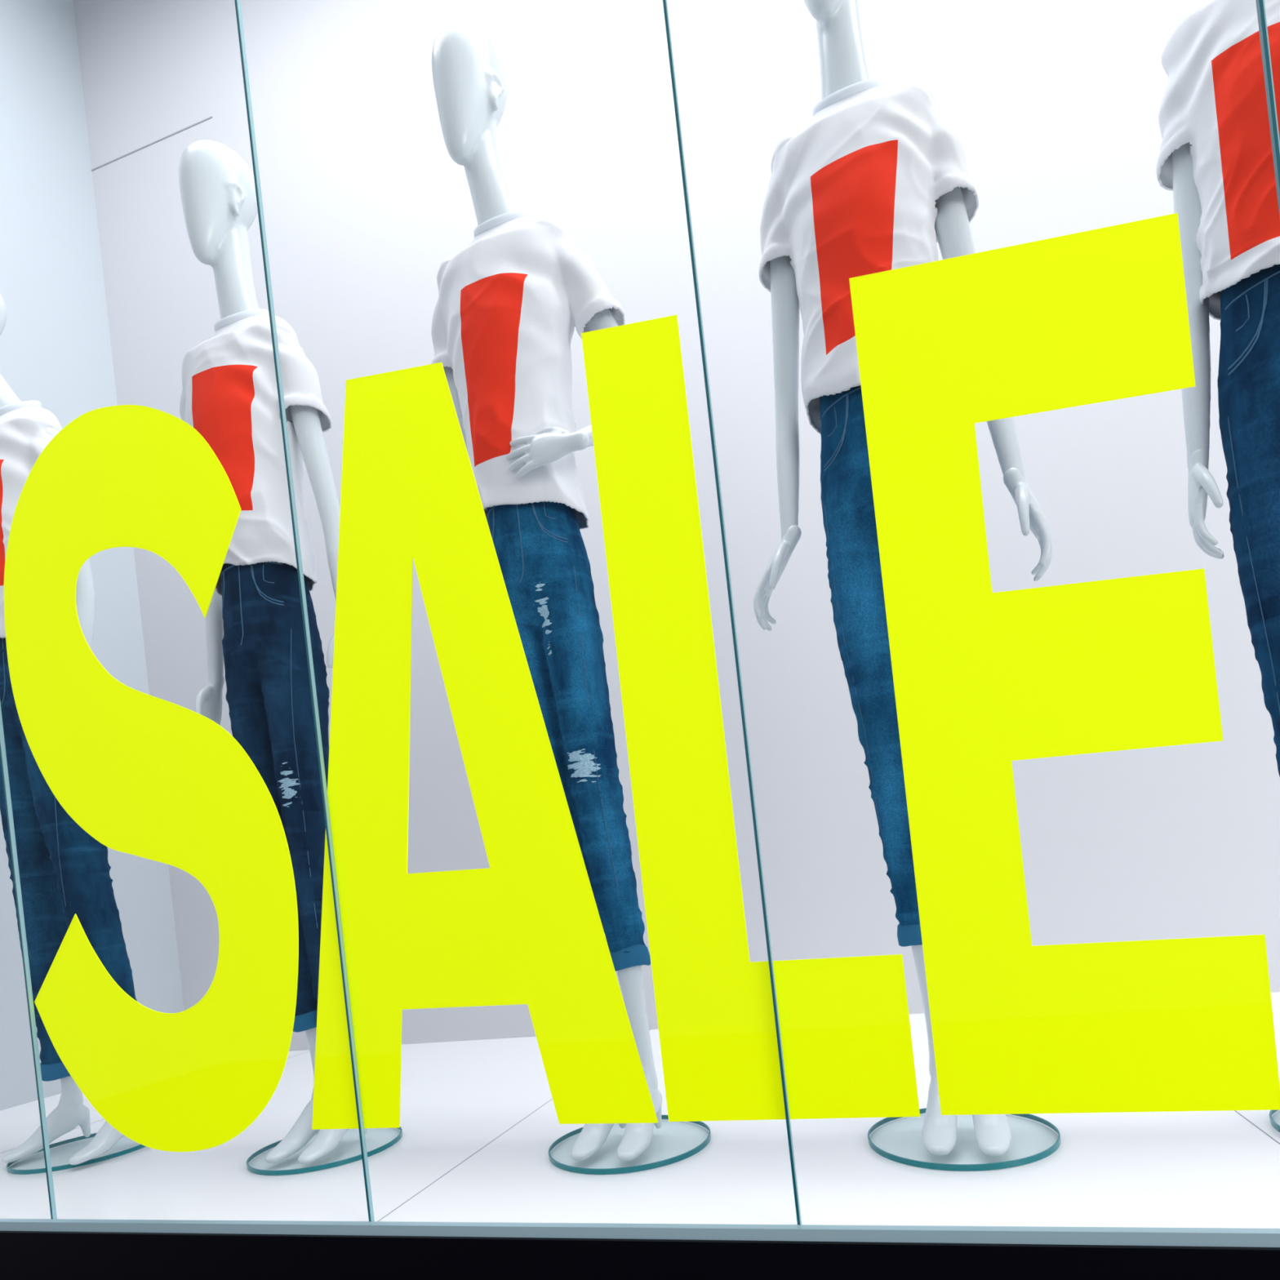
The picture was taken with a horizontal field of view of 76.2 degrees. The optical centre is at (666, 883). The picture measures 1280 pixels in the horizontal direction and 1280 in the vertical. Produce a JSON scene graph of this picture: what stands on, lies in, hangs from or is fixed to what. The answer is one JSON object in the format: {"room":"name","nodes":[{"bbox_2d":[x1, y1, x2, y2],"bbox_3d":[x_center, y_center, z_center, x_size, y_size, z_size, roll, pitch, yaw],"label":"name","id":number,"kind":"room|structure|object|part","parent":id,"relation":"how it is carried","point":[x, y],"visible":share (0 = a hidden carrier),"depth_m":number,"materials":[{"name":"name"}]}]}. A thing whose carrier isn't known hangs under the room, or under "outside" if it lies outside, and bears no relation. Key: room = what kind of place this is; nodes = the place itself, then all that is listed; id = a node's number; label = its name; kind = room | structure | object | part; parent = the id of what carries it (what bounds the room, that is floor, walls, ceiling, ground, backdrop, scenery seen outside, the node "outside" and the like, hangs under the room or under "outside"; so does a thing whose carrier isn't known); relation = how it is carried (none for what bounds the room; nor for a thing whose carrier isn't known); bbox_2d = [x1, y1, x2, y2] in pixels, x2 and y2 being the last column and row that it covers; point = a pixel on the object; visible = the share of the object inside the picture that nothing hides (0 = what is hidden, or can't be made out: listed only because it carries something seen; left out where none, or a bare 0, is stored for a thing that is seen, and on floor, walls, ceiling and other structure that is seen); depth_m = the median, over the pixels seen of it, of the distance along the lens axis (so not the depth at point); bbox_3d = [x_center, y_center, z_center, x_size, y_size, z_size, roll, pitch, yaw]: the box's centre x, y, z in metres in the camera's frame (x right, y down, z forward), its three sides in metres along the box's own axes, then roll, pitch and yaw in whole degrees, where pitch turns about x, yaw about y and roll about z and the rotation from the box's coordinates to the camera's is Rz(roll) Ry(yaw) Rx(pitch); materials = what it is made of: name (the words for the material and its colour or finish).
{"room":"outside shop window","nodes":[
{"label":"outside shop window","id":0,"kind":"room"},
{"bbox_2d":[0,0,184,1110],"bbox_3d":[-2.100,-1.328,2.222,0.100,4.060,1.310,-6,0,16],"label":"wall","id":1,"kind":"structure","parent":0,"point":[55,350],"depth_m":2.68,"materials":[{"name":"grey paint"}]},
{"bbox_2d":[0,991,1279,1228],"bbox_3d":[0.582,0.389,1.576,5.220,0.060,1.416,-6,0,16],"label":"floor","id":2,"kind":"structure","parent":0,"point":[1180,1169],"depth_m":1.22,"materials":[{"name":"white"}]},
{"bbox_2d":[0,293,146,1174],"bbox_3d":[-1.299,-0.379,1.690,0.365,1.875,0.265,-6,0,21],"label":"mannequin","id":3,"kind":"object","parent":2,"relation":"on","point":[64,871],"visible":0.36,"depth_m":1.64},
{"bbox_3d":[-1.197,0.549,1.690,0.266,0.008,0.266,-6,0,21],"label":"glass","id":4,"kind":"part","parent":3,"relation":"part of","materials":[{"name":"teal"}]},
{"bbox_2d":[178,139,402,1175],"bbox_3d":[-0.709,-0.439,1.501,0.362,1.865,0.265,-6,0,21],"label":"mannequin","id":5,"kind":"object","parent":2,"relation":"on","point":[254,619],"visible":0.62,"depth_m":1.46},
{"bbox_3d":[-0.628,0.487,1.509,0.266,0.008,0.266,-6,0,21],"label":"glass","id":6,"kind":"part","parent":5,"relation":"part of","materials":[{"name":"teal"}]},
{"bbox_2d":[377,1029,650,1221],"bbox_3d":[-0.223,0.447,1.753,0.002,0.001,1.310,-6,0,16],"label":"joint","id":7,"kind":"object","parent":2,"relation":"on","point":[650,1029],"visible":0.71,"depth_m":1.33,"materials":[{"name":"grey"}]},
{"bbox_2d":[431,19,711,1174],"bbox_3d":[-0.190,-0.501,1.361,0.361,1.876,0.266,-6,0,39],"label":"mannequin","id":8,"kind":"object","parent":2,"relation":"on","point":[509,305],"visible":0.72,"depth_m":1.30},
{"bbox_3d":[-0.060,0.424,1.339,0.266,0.008,0.266,-6,0,21],"label":"glass","id":9,"kind":"part","parent":8,"relation":"part of","materials":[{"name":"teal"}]},
{"bbox_2d":[753,0,1060,1171],"bbox_3d":[0.325,-0.557,1.202,0.406,1.875,0.265,-6,0,21],"label":"mannequin","id":10,"kind":"object","parent":2,"relation":"on","point":[877,177],"visible":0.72,"depth_m":1.16},
{"bbox_3d":[0.431,0.370,1.200,0.266,0.008,0.266,-6,0,21],"label":"glass","id":11,"kind":"part","parent":10,"relation":"part of","materials":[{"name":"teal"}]},
{"bbox_2d":[1155,0,1279,1132],"bbox_3d":[0.855,-0.616,1.045,0.331,1.876,0.265,-6,0,36],"label":"mannequin","id":12,"kind":"object","parent":2,"relation":"on","point":[1215,158],"visible":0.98,"depth_m":1.06},
{"bbox_3d":[0.944,0.314,1.055,0.266,0.008,0.266,-6,0,36],"label":"glass","id":13,"kind":"part","parent":12,"relation":"part of","materials":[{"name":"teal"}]},
{"bbox_2d":[1234,1110,1279,1144],"bbox_3d":[0.897,0.324,1.437,0.002,0.001,1.310,-6,0,16],"label":"joint","id":14,"kind":"object","parent":2,"relation":"on","point":[1234,1110],"depth_m":1.11,"materials":[{"name":"grey"}]},
{"label":"glass pane","id":15,"kind":"object","parent":2,"relation":"on","visible":0},
{"bbox_2d":[0,702,57,1218],"bbox_3d":[-1.179,-1.460,1.281,0.001,4.000,0.006,-6,0,16],"label":"glass seam edge","id":16,"kind":"object","parent":15,"relation":"attached to","point":[2,733],"visible":1,"depth_m":1.28,"materials":[{"name":"teal glass"}]},
{"bbox_2d":[234,0,370,1221],"bbox_3d":[-0.626,-1.521,1.125,0.003,4.000,0.006,-6,0,16],"label":"glass seam","id":17,"kind":"object","parent":15,"relation":"attached to","point":[235,1],"visible":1,"depth_m":1.12,"materials":[{"name":"teal glass"}]},
{"label":"glass pane","id":18,"kind":"object","parent":2,"relation":"on","visible":0},
{"bbox_2d":[236,0,374,1221],"bbox_3d":[-0.624,-1.521,1.124,0.001,4.000,0.006,-6,0,16],"label":"glass seam edge","id":19,"kind":"object","parent":18,"relation":"attached to","point":[238,3],"visible":1,"depth_m":1.12,"materials":[{"name":"teal glass"}]},
{"bbox_2d":[4,213,1279,1151],"bbox_3d":[-0.230,-0.215,1.061,1.675,1.116,0.001,-6,0,16],"label":"sale lettering","id":20,"kind":"object","parent":18,"relation":"attached to","point":[984,681],"visible":1,"depth_m":1.00,"materials":[{"name":"yellow plastic"}]},
{"bbox_2d":[662,0,799,1224],"bbox_3d":[-0.062,-1.583,0.966,0.003,4.000,0.006,-6,0,16],"label":"glass seam","id":21,"kind":"object","parent":18,"relation":"attached to","point":[664,1],"visible":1,"depth_m":0.96,"materials":[{"name":"teal glass"}]},
{"label":"glass pane","id":22,"kind":"object","parent":2,"relation":"on","visible":0},
{"bbox_2d":[665,0,801,1224],"bbox_3d":[-0.060,-1.583,0.965,0.001,4.000,0.006,-6,0,16],"label":"glass seam edge","id":23,"kind":"object","parent":22,"relation":"attached to","point":[666,2],"visible":1,"depth_m":0.96,"materials":[{"name":"teal glass"}]},
{"bbox_2d":[1262,0,1279,152],"bbox_3d":[0.503,-1.645,0.806,0.001,4.000,0.006,-6,0,16],"label":"glass seam edge","id":24,"kind":"object","parent":22,"relation":"attached to","point":[1263,0],"visible":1,"depth_m":0.80,"materials":[{"name":"teal glass"}]},
{"label":"glass pane","id":25,"kind":"object","parent":2,"relation":"on","visible":0},
{"bbox_2d":[0,743,52,1218],"bbox_3d":[-1.181,-1.460,1.282,0.003,4.000,0.006,-6,0,16],"label":"glass seam","id":26,"kind":"object","parent":25,"relation":"attached to","point":[0,744],"visible":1,"depth_m":1.28,"materials":[{"name":"teal"}]},
{"bbox_2d":[0,1231,1279,1279],"bbox_3d":[0.428,0.758,0.886,5.820,0.739,0.016,-6,0,16],"label":"wall","id":27,"kind":"structure","parent":0,"point":[24,1255],"depth_m":1.02,"materials":[{"name":"black"}]},
{"bbox_2d":[0,1218,1279,1247],"bbox_3d":[0.388,0.384,0.890,5.220,0.014,0.012,-6,0,16],"label":"trim","id":28,"kind":"structure","parent":27,"relation":"on","point":[1119,1236],"depth_m":0.98,"materials":[{"name":"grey metal"}]},
{"bbox_2d":[73,0,1279,1051],"bbox_3d":[0.539,-1.619,2.209,5.220,4.060,0.100,-6,0,16],"label":"wall","id":29,"kind":"structure","parent":0,"point":[1064,137],"depth_m":2.27,"materials":[{"name":"grey paint"}]},
{"bbox_2d":[91,115,212,171],"bbox_3d":[-1.751,-2.506,2.769,0.520,0.004,0.003,-6,0,16],"label":"joint","id":30,"kind":"object","parent":29,"relation":"attached to","point":[211,117],"visible":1,"depth_m":2.76,"materials":[{"name":"grey"}]},
{"bbox_2d":[383,168,388,174],"bbox_3d":[-0.871,-2.208,2.533,0.018,0.018,0.009,-6,0,16],"label":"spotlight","id":31,"kind":"object","parent":29,"relation":"attached to","point":[386,170],"visible":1,"depth_m":2.53,"materials":[{"name":"white"}]},
{"label":"glass pane","id":32,"kind":"object","parent":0,"visible":0},
{"bbox_2d":[1255,0,1279,217],"bbox_3d":[0.501,-1.645,0.807,0.003,4.000,0.006,-6,0,16],"label":"glass seam","id":33,"kind":"object","parent":32,"relation":"attached to","point":[1260,6],"visible":1,"depth_m":0.80,"materials":[{"name":"teal glass"}]}
]}

